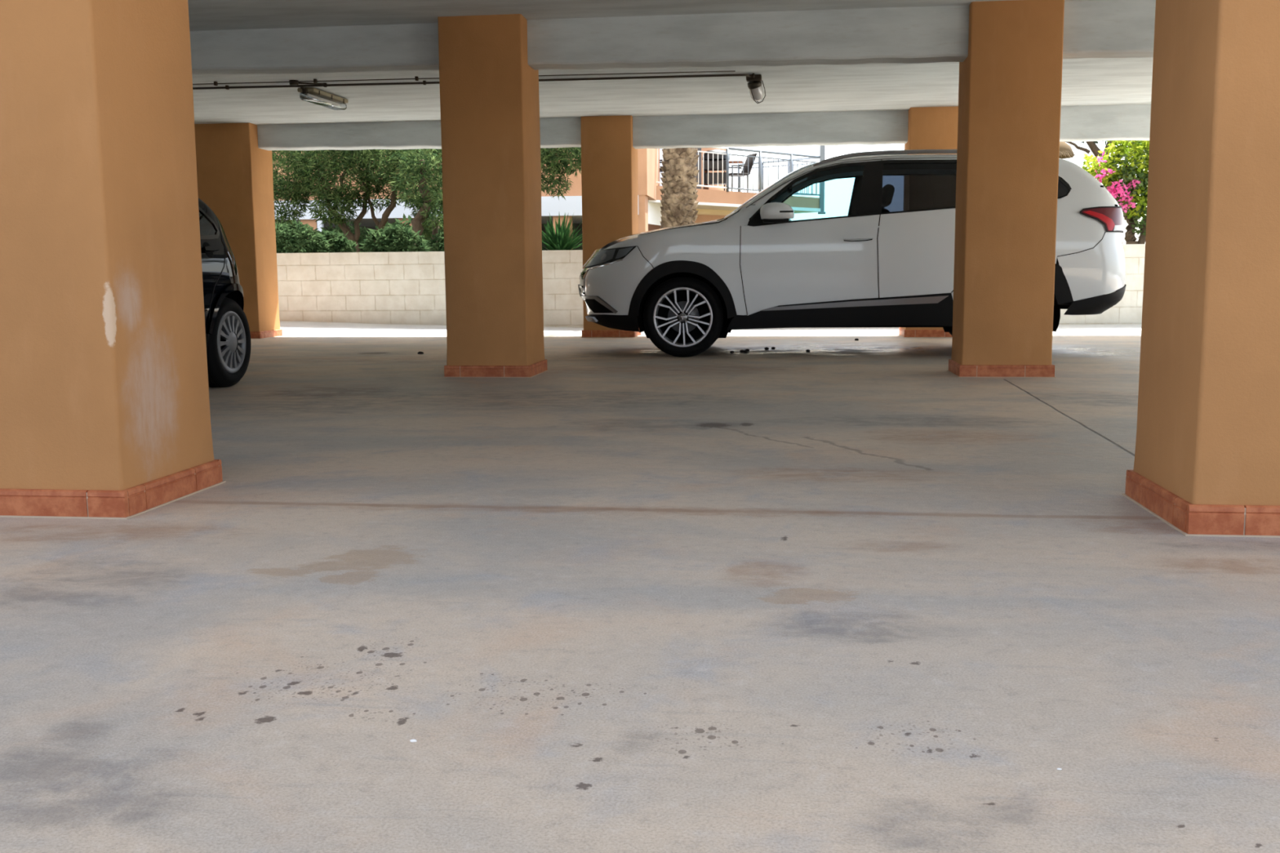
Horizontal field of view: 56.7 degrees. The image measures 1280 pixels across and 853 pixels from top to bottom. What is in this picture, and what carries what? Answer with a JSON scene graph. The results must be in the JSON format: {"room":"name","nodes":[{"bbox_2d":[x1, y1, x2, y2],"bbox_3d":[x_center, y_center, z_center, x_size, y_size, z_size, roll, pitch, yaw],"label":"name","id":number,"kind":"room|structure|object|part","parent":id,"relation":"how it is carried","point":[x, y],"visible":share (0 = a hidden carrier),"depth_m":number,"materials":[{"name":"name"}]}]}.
{"room":"covered parking garage","nodes":[
{"label":"covered parking garage","id":0,"kind":"room"},
{"bbox_2d":[0,333,1279,852],"bbox_3d":[-0.114,0.313,3.303,29.000,0.001,22.400,0,7,7],"label":"floor","id":1,"kind":"structure","parent":0,"point":[846,594],"depth_m":2.48,"materials":[{"name":"concrete"}]},
{"bbox_2d":[0,0,225,519],"bbox_3d":[-1.860,-1.013,3.820,0.650,2.525,0.652,0,7,7],"label":"pillar","id":2,"kind":"structure","parent":1,"relation":"on","point":[104,402],"depth_m":3.63,"materials":[{"name":"orange paint"}]},
{"bbox_3d":[-1.851,0.197,3.975,0.650,0.085,0.652,0,7,7],"label":"skirting","id":3,"kind":"part","parent":2,"relation":"part of","materials":[{"name":"tile"}]},
{"bbox_2d":[198,197,251,386],"bbox_3d":[-3.685,-0.860,6.671,1.980,1.526,3.840,0,7,7],"label":"car","id":4,"kind":"object","parent":1,"relation":"on","point":[228,334],"visible":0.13,"depth_m":7.81,"materials":[{"name":"black paint"}]},
{"bbox_3d":[-2.953,-1.290,6.838,0.195,0.447,1.964,0,7,7],"label":"window trim","id":5,"kind":"part","parent":4,"relation":"part of","materials":[{"name":"black"}]},
{"bbox_3d":[-2.749,-1.129,7.579,0.050,0.099,0.200,0,7,7],"label":"door handle","id":6,"kind":"part","parent":4,"relation":"part of","materials":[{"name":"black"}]},
{"bbox_3d":[-2.800,-0.805,7.328,0.068,0.825,1.120,0,7,7],"label":"door","id":7,"kind":"part","parent":4,"relation":"part of","materials":[{"name":"black paint"}]},
{"bbox_2d":[194,122,283,338],"bbox_3d":[-4.976,-2.346,14.394,0.949,2.525,0.652,0,7,7],"label":"pillar","id":8,"kind":"structure","parent":1,"relation":"on","point":[234,175],"depth_m":14.07,"materials":[{"name":"orange paint"}]},
{"bbox_3d":[-4.966,-1.137,14.550,0.949,0.085,0.652,0,7,7],"label":"skirting","id":9,"kind":"part","parent":8,"relation":"part of","materials":[{"name":"tile"}]},
{"bbox_2d":[437,13,548,377],"bbox_3d":[-1.075,-1.647,8.706,0.648,2.525,0.652,0,7,7],"label":"pillar","id":10,"kind":"structure","parent":1,"relation":"on","point":[490,102],"depth_m":8.43,"materials":[{"name":"orange paint"}]},
{"bbox_3d":[-1.066,-0.437,8.861,0.648,0.085,0.652,0,7,7],"label":"skirting","id":11,"kind":"part","parent":10,"relation":"part of","materials":[{"name":"tile"}]},
{"bbox_2d":[580,115,641,337],"bbox_3d":[-0.344,-2.332,13.992,0.638,2.525,0.652,0,7,7],"label":"pillar","id":12,"kind":"structure","parent":1,"relation":"on","point":[609,157],"depth_m":13.64,"materials":[{"name":"orange paint"}]},
{"bbox_3d":[-0.335,-1.122,14.148,0.638,0.085,0.652,0,7,7],"label":"skirting","id":13,"kind":"part","parent":12,"relation":"part of","materials":[{"name":"tile"}]},
{"bbox_2d":[577,149,1126,357],"bbox_3d":[1.863,-1.593,11.005,4.885,1.786,2.204,0,7,7],"label":"car","id":14,"kind":"object","parent":1,"relation":"on","point":[888,262],"visible":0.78,"depth_m":10.18,"materials":[{"name":"white paint"}]},
{"bbox_2d":[578,267,588,300],"bbox_3d":[-0.463,-1.387,11.309,0.176,0.340,1.163,0,7,7],"label":"grille","id":15,"kind":"object","parent":14,"relation":"attached to","point":[583,286],"depth_m":10.79,"materials":[{"name":"silver metal"}]},
{"bbox_3d":[-0.408,-1.104,10.715,0.104,0.156,0.621,-5,9,-33],"label":"bumper trim","id":16,"kind":"part","parent":14,"relation":"part of","materials":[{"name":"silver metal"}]},
{"bbox_3d":[-0.411,-1.423,10.749,0.142,0.185,0.834,-5,8,-29],"label":"chrome trim","id":17,"kind":"part","parent":14,"relation":"part of","materials":[{"name":"grey metal"}]},
{"bbox_2d":[599,218,719,250],"bbox_3d":[0.192,-1.784,11.179,1.135,0.310,1.640,0,7,7],"label":"hood","id":18,"kind":"object","parent":14,"relation":"attached to","point":[630,242],"depth_m":10.41,"materials":[{"name":"white paint"}]},
{"bbox_2d":[760,201,794,222],"bbox_3d":[1.165,-1.817,10.073,0.288,0.171,0.262,0,7,7],"label":"mirror","id":19,"kind":"object","parent":14,"relation":"attached to","point":[770,212],"depth_m":9.97,"materials":[{"name":"white plastic"}]},
{"bbox_2d":[787,186,791,193],"bbox_3d":[1.388,-2.204,10.982,0.040,0.070,0.220,0,7,7],"label":"mirror","id":20,"kind":"object","parent":14,"relation":"attached to","point":[789,190],"depth_m":10.88,"materials":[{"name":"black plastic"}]},
{"bbox_3d":[1.459,-1.390,10.193,1.194,0.867,0.057,0,7,7],"label":"door","id":21,"kind":"part","parent":14,"relation":"part of","materials":[{"name":"white paint"}]},
{"bbox_3d":[2.455,-2.197,11.608,2.712,0.562,0.211,1,7,8],"label":"window trim","id":22,"kind":"part","parent":14,"relation":"part of","materials":[{"name":"black"}]},
{"bbox_3d":[1.837,-1.056,10.162,1.576,0.122,0.016,0,7,7],"label":"sill trim","id":23,"kind":"part","parent":14,"relation":"part of","materials":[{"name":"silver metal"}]},
{"bbox_3d":[1.853,-1.601,10.079,0.249,0.069,0.051,0,7,7],"label":"door handle","id":24,"kind":"part","parent":14,"relation":"part of","materials":[{"name":"white paint"}]},
{"bbox_3d":[2.513,-2.324,10.242,2.017,0.139,0.064,0,7,7],"label":"roof rail","id":25,"kind":"part","parent":14,"relation":"part of","materials":[{"name":"silver metal"}]},
{"bbox_3d":[2.281,-2.006,10.133,2.710,0.562,0.236,0,7,7],"label":"window trim","id":26,"kind":"part","parent":14,"relation":"part of","materials":[{"name":"black"}]},
{"bbox_3d":[2.552,-1.494,10.064,1.069,0.790,0.086,0,7,7],"label":"door","id":27,"kind":"part","parent":14,"relation":"part of","materials":[{"name":"white paint"}]},
{"bbox_2d":[1079,206,1124,232],"bbox_3d":[4.046,-1.770,10.174,0.263,0.221,0.918,5,9,37],"label":"tail light","id":28,"kind":"object","parent":14,"relation":"on","point":[1091,219],"depth_m":9.88,"materials":[{"name":"red plastic"}]},
{"bbox_2d":[897,106,958,337],"bbox_3d":[3.316,-2.293,13.461,0.647,2.525,0.652,0,7,7],"label":"pillar","id":29,"kind":"structure","parent":1,"relation":"on","point":[928,127],"depth_m":13.05,"materials":[{"name":"orange paint"}]},
{"bbox_3d":[3.326,-1.083,13.616,0.647,0.085,0.652,0,7,7],"label":"skirting","id":30,"kind":"part","parent":29,"relation":"part of","materials":[{"name":"tile"}]},
{"bbox_2d":[946,0,1064,377],"bbox_3d":[2.565,-1.628,8.335,0.657,2.525,0.572,0,7,7],"label":"pillar","id":31,"kind":"structure","parent":1,"relation":"on","point":[1010,86],"depth_m":8.09,"materials":[{"name":"orange paint"}]},
{"bbox_3d":[2.575,-0.418,8.491,0.657,0.085,0.572,0,7,7],"label":"skirting","id":32,"kind":"part","parent":31,"relation":"part of","materials":[{"name":"tile"}]},
{"bbox_2d":[1121,0,1279,537],"bbox_3d":[1.857,-0.987,3.386,0.650,2.525,0.622,0,7,7],"label":"pillar","id":33,"kind":"structure","parent":1,"relation":"on","point":[1206,463],"depth_m":3.26,"materials":[{"name":"orange paint"}]},
{"bbox_3d":[1.867,0.223,3.542,0.650,0.085,0.622,0,7,7],"label":"skirting","id":34,"kind":"part","parent":33,"relation":"part of","materials":[{"name":"tile"}]},
{"bbox_2d":[187,0,1153,124],"bbox_3d":[-1.945,-3.063,8.898,20.000,0.250,12.650,0,7,7],"label":"ceiling","id":35,"kind":"structure","parent":0,"point":[1086,82],"depth_m":11.15,"materials":[{"name":"white concrete"}]},
{"bbox_2d":[288,80,324,85],"bbox_3d":[-3.079,-3.175,10.973,0.319,0.040,0.083,-3,8,-20],"label":"junction box","id":36,"kind":"object","parent":35,"relation":"attached to","point":[291,83],"visible":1,"depth_m":10.96,"materials":[{"name":"brown"}]},
{"bbox_2d":[189,22,439,74],"bbox_3d":[-6.641,-2.805,9.231,10.598,0.313,0.225,0,7,7],"label":"beam","id":37,"kind":"structure","parent":35,"relation":"attached to","point":[401,46],"depth_m":8.62,"materials":[{"name":"white concrete"}]},
{"bbox_2d":[297,87,348,110],"bbox_3d":[-3.129,-3.223,11.660,0.182,0.112,0.891,1,7,10],"label":"ceiling lamp","id":38,"kind":"object","parent":35,"relation":"attached to","point":[312,95],"visible":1,"depth_m":11.64,"materials":[{"name":"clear plastic"}]},
{"bbox_2d":[257,117,581,150],"bbox_3d":[-2.592,-3.445,14.028,3.902,0.330,0.300,0,7,7],"label":"beam","id":39,"kind":"structure","parent":35,"relation":"attached to","point":[555,132],"depth_m":13.95,"materials":[{"name":"white concrete"}]},
{"bbox_2d":[192,70,735,85],"bbox_3d":[-2.184,-3.159,10.778,6.082,0.036,0.038,0,7,6],"label":"conduit","id":40,"kind":"object","parent":35,"relation":"attached to","point":[416,78],"visible":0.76,"depth_m":10.77,"materials":[{"name":"brown metal"}]},
{"bbox_2d":[192,73,752,89],"bbox_3d":[-2.079,-3.188,10.995,6.239,0.036,0.131,0,7,5],"label":"conduit","id":41,"kind":"object","parent":35,"relation":"attached to","point":[424,82],"visible":0.63,"depth_m":10.99,"materials":[{"name":"brown"}]},
{"bbox_2d":[527,4,968,70],"bbox_3d":[0.733,-2.731,8.370,3.058,0.357,0.245,0,7,7],"label":"beam","id":42,"kind":"structure","parent":35,"relation":"attached to","point":[932,33],"depth_m":8.25,"materials":[{"name":"white concrete"}]},
{"bbox_2d":[746,72,765,103],"bbox_3d":[1.044,-3.091,10.860,0.158,0.242,0.300,3,8,22],"label":"lamp","id":43,"kind":"object","parent":35,"relation":"attached to","point":[754,84],"visible":0.98,"depth_m":10.87,"materials":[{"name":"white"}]},
{"bbox_2d":[747,80,761,88],"bbox_3d":[1.053,-3.146,10.899,0.132,0.098,0.131,0,7,7],"label":"socket","id":44,"kind":"object","parent":43,"relation":"attached to","point":[751,84],"depth_m":10.86,"materials":[{"name":"brown"}]},
{"bbox_3d":[1.075,-3.079,10.932,0.133,0.153,0.139,0,7,7],"label":"lamp glass","id":45,"kind":"part","parent":43,"relation":"part of","materials":[{"name":"grey"}]},
{"bbox_2d":[632,110,908,148],"bbox_3d":[1.474,-3.401,13.579,3.107,0.368,0.240,0,7,7],"label":"beam","id":46,"kind":"structure","parent":35,"relation":"attached to","point":[887,126],"depth_m":13.46,"materials":[{"name":"white concrete"}]},
{"bbox_2d":[1059,104,1151,142],"bbox_3d":[6.095,-3.354,13.033,5.010,0.396,0.240,0,7,7],"label":"beam","id":47,"kind":"structure","parent":35,"relation":"attached to","point":[1128,122],"depth_m":13.03,"materials":[{"name":"white concrete"}]},
{"bbox_2d":[1062,0,1155,58],"bbox_3d":[5.405,-2.694,7.817,5.143,0.363,0.245,0,7,7],"label":"beam","id":48,"kind":"structure","parent":35,"relation":"attached to","point":[1102,28],"depth_m":7.97,"materials":[{"name":"white concrete"}]},
{"bbox_2d":[280,320,1141,335],"bbox_3d":[1.274,-1.277,14.924,29.000,0.170,1.220,0,7,7],"label":"pavement","id":49,"kind":"structure","parent":0,"point":[289,327],"depth_m":15.08,"materials":[{"name":"concrete"}]},
{"label":"ground","id":50,"kind":"structure","parent":0,"visible":0},
{"bbox_2d":[275,219,314,253],"bbox_3d":[-6.237,-2.769,20.990,1.694,1.818,1.259,0,7,7],"label":"bush","id":51,"kind":"object","parent":50,"relation":"on","point":[277,224],"visible":0.02,"depth_m":20.84,"materials":[{"name":"green plant"}]},
{"bbox_2d":[275,219,333,253],"bbox_3d":[-4.881,-2.134,16.809,1.274,1.590,0.604,0,7,7],"label":"bush","id":52,"kind":"object","parent":50,"relation":"on","point":[295,234],"visible":0.35,"depth_m":16.63,"materials":[{"name":"green plant"}]},
{"bbox_2d":[301,228,357,253],"bbox_3d":[-4.501,-2.143,17.266,0.900,1.490,0.612,0,7,7],"label":"bush","id":53,"kind":"object","parent":50,"relation":"on","point":[341,244],"visible":0.2,"depth_m":17.09,"materials":[{"name":"green plant"}]},
{"bbox_2d":[320,220,369,252],"bbox_3d":[-5.406,-2.914,22.008,1.698,1.832,1.180,0,7,7],"label":"bush","id":54,"kind":"object","parent":50,"relation":"on","point":[362,235],"visible":0.04,"depth_m":21.74,"materials":[{"name":"green plant"}]},
{"bbox_2d":[271,148,444,252],"bbox_3d":[-4.386,-3.558,19.266,4.257,3.806,2.400,0,7,7],"label":"tree","id":55,"kind":"object","parent":50,"relation":"on","point":[302,173],"visible":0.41,"depth_m":18.84,"materials":[{"name":"green plant"}]},
{"bbox_2d":[357,221,432,252],"bbox_3d":[-3.455,-2.104,16.642,1.143,1.562,0.633,0,7,7],"label":"bush","id":56,"kind":"object","parent":50,"relation":"on","point":[407,238],"visible":0.37,"depth_m":16.48,"materials":[{"name":"green plant"}]},
{"bbox_2d":[383,213,443,252],"bbox_3d":[-4.036,-2.783,20.741,1.707,1.881,1.211,0,7,7],"label":"bush","id":57,"kind":"object","parent":50,"relation":"on","point":[406,223],"visible":0.02,"depth_m":20.51,"materials":[{"name":"green plant"}]},
{"bbox_2d":[386,148,443,249],"bbox_3d":[-3.137,-2.948,17.553,1.202,3.017,0.737,0,7,7],"label":"leaning tree","id":58,"kind":"object","parent":50,"relation":"on","point":[426,201],"visible":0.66,"depth_m":17.43,"materials":[{"name":"green plant"}]},
{"bbox_2d":[425,226,444,251],"bbox_3d":[-2.483,-2.153,17.024,1.445,1.551,0.647,0,7,7],"label":"bush","id":59,"kind":"object","parent":50,"relation":"on","point":[439,245],"visible":0.06,"depth_m":16.93,"materials":[{"name":"green plant"}]},
{"bbox_2d":[271,147,820,251],"bbox_3d":[-5.040,-7.266,29.441,18.957,8.550,10.857,0,7,7],"label":"apartment building","id":60,"kind":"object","parent":50,"relation":"on","point":[714,203],"visible":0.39,"depth_m":24.66,"materials":[{"name":"orange"}]},
{"bbox_3d":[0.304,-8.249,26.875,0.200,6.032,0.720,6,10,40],"label":"balcony door","id":61,"kind":"part","parent":60,"relation":"part of","materials":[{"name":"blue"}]},
{"bbox_2d":[656,146,728,188],"bbox_3d":[1.063,-5.714,26.001,2.433,1.027,0.064,-7,9,-39],"label":"balcony railing","id":62,"kind":"object","parent":60,"relation":"on","point":[722,148],"visible":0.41,"depth_m":26.41,"materials":[{"name":"white metal"}]},
{"bbox_3d":[1.059,-6.177,25.941,2.370,0.093,0.056,-7,9,-39],"label":"rail","id":63,"kind":"part","parent":62,"relation":"part of","materials":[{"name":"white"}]},
{"bbox_2d":[702,149,742,189],"bbox_3d":[1.918,-5.963,27.633,0.945,0.980,0.520,0,7,7],"label":"barbecue","id":64,"kind":"object","parent":60,"relation":"on","point":[705,154],"visible":0.68,"depth_m":27.47,"materials":[{"name":"black metal"}]},
{"bbox_3d":[1.769,-6.331,27.603,0.650,0.240,0.520,0,7,7],"label":"lid","id":65,"kind":"part","parent":64,"relation":"part of","materials":[{"name":"black"}]},
{"bbox_2d":[728,160,742,163],"bbox_3d":[2.227,-6.144,27.573,0.320,0.030,0.360,0,7,7],"label":"shelf","id":66,"kind":"object","parent":64,"relation":"attached to","point":[730,162],"depth_m":27.41,"materials":[{"name":"wood"}]},
{"bbox_2d":[724,153,756,192],"bbox_3d":[2.387,-6.048,28.326,0.687,0.924,0.480,-3,8,-21],"label":"chair","id":67,"kind":"object","parent":60,"relation":"on","point":[750,158],"visible":0.72,"depth_m":28.23,"materials":[{"name":"black metal"}]},
{"bbox_3d":[2.291,-6.006,28.294,0.480,0.050,0.480,-3,8,-21],"label":"seat","id":68,"kind":"part","parent":67,"relation":"part of","materials":[{"name":"black wicker"}]},
{"bbox_3d":[2.375,-6.081,28.090,0.460,0.210,0.040,-3,8,-21],"label":"armrest","id":69,"kind":"part","parent":67,"relation":"part of","materials":[{"name":"grey metal"}]},
{"bbox_3d":[2.598,-6.264,28.382,0.231,0.513,0.460,-3,8,-21],"label":"backrest","id":70,"kind":"part","parent":67,"relation":"part of","materials":[{"name":"black wicker"}]},
{"bbox_2d":[725,146,820,196],"bbox_3d":[3.179,-5.913,27.753,3.204,1.039,0.064,-7,9,-39],"label":"terrace railing","id":71,"kind":"object","parent":60,"relation":"on","point":[760,152],"visible":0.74,"depth_m":27.40,"materials":[{"name":"grey metal"}]},
{"bbox_3d":[1.973,-5.786,26.756,0.059,0.962,0.059,-3,8,-16],"label":"post","id":72,"kind":"part","parent":71,"relation":"part of","materials":[{"name":"grey metal"}]},
{"bbox_3d":[2.777,-5.866,27.421,0.059,0.970,0.059,4,8,29],"label":"post","id":73,"kind":"part","parent":71,"relation":"part of","materials":[{"name":"grey metal"}]},
{"bbox_3d":[3.175,-6.389,27.692,3.140,0.080,0.056,-7,9,-39],"label":"rail","id":74,"kind":"part","parent":71,"relation":"part of","materials":[{"name":"grey metal"}]},
{"bbox_3d":[3.581,-5.945,28.087,0.059,0.979,0.059,-3,8,-16],"label":"post","id":75,"kind":"part","parent":71,"relation":"part of","materials":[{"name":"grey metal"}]},
{"bbox_2d":[737,157,817,195],"bbox_3d":[3.680,-6.723,32.249,0.061,1.492,7.313,-2,7,-11],"label":"terrace railing","id":76,"kind":"object","parent":60,"relation":"on","point":[800,158],"visible":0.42,"depth_m":32.51,"materials":[{"name":"grey metal"}]},
{"bbox_3d":[2.975,-7.434,35.744,0.059,0.905,0.059,4,8,29],"label":"post","id":77,"kind":"part","parent":76,"relation":"part of","materials":[{"name":"grey metal"}]},
{"bbox_3d":[3.445,-6.964,33.413,0.059,0.933,0.059,4,8,29],"label":"post","id":78,"kind":"part","parent":76,"relation":"part of","materials":[{"name":"grey metal"}]},
{"bbox_3d":[3.676,-7.199,32.188,0.056,0.532,7.256,-2,7,-11],"label":"rail","id":79,"kind":"part","parent":76,"relation":"part of","materials":[{"name":"grey metal"}]},
{"bbox_2d":[817,145,825,213],"bbox_3d":[4.414,-6.125,28.736,0.180,1.921,0.180,0,7,7],"label":"post","id":80,"kind":"object","parent":60,"relation":"on","point":[822,148],"visible":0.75,"depth_m":28.73,"materials":[{"name":"grey metal"}]},
{"bbox_2d":[540,146,581,199],"bbox_3d":[-1.416,-3.127,17.876,1.571,3.238,1.239,3,8,27],"label":"tree","id":81,"kind":"object","parent":50,"relation":"on","point":[556,155],"visible":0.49,"depth_m":17.69,"materials":[{"name":"green plant"}]},
{"bbox_2d":[542,213,582,250],"bbox_3d":[-1.139,-2.275,17.110,1.433,1.630,1.426,0,7,7],"label":"spiky plant","id":82,"kind":"object","parent":50,"relation":"on","point":[562,239],"visible":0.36,"depth_m":16.87,"materials":[{"name":"green plant"}]},
{"bbox_2d":[659,147,699,228],"bbox_3d":[0.745,-4.578,18.226,4.806,5.989,5.116,0,7,7],"label":"palm tree","id":83,"kind":"object","parent":50,"relation":"on","point":[679,184],"visible":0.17,"depth_m":18.14,"materials":[{"name":"brown plant"}]},
{"bbox_2d":[276,244,1145,327],"bbox_3d":[1.352,-1.778,15.550,29.000,1.102,0.230,0,7,7],"label":"wall","id":84,"kind":"structure","parent":50,"relation":"on","point":[403,287],"depth_m":15.99,"materials":[{"name":"beige brick"}]},
{"bbox_2d":[1058,141,1079,160],"bbox_3d":[7.950,-3.901,22.914,0.968,3.332,0.953,0,7,7],"label":"parasol","id":85,"kind":"object","parent":50,"relation":"on","point":[1065,150],"visible":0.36,"depth_m":22.45,"materials":[{"name":"beige fabric"}]},
{"bbox_2d":[1064,140,1131,244],"bbox_3d":[12.536,-6.414,32.196,3.940,5.988,2.184,0,7,7],"label":"pine tree","id":86,"kind":"object","parent":50,"relation":"on","point":[1092,145],"visible":0.02,"depth_m":32.04,"materials":[{"name":"green plant"}]},
{"bbox_2d":[1081,140,1149,244],"bbox_3d":[7.058,-2.849,16.451,1.856,2.964,0.869,0,7,7],"label":"bougainvillea","id":87,"kind":"object","parent":50,"relation":"on","point":[1126,183],"visible":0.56,"depth_m":16.23,"materials":[{"name":"green plant"}]}
]}

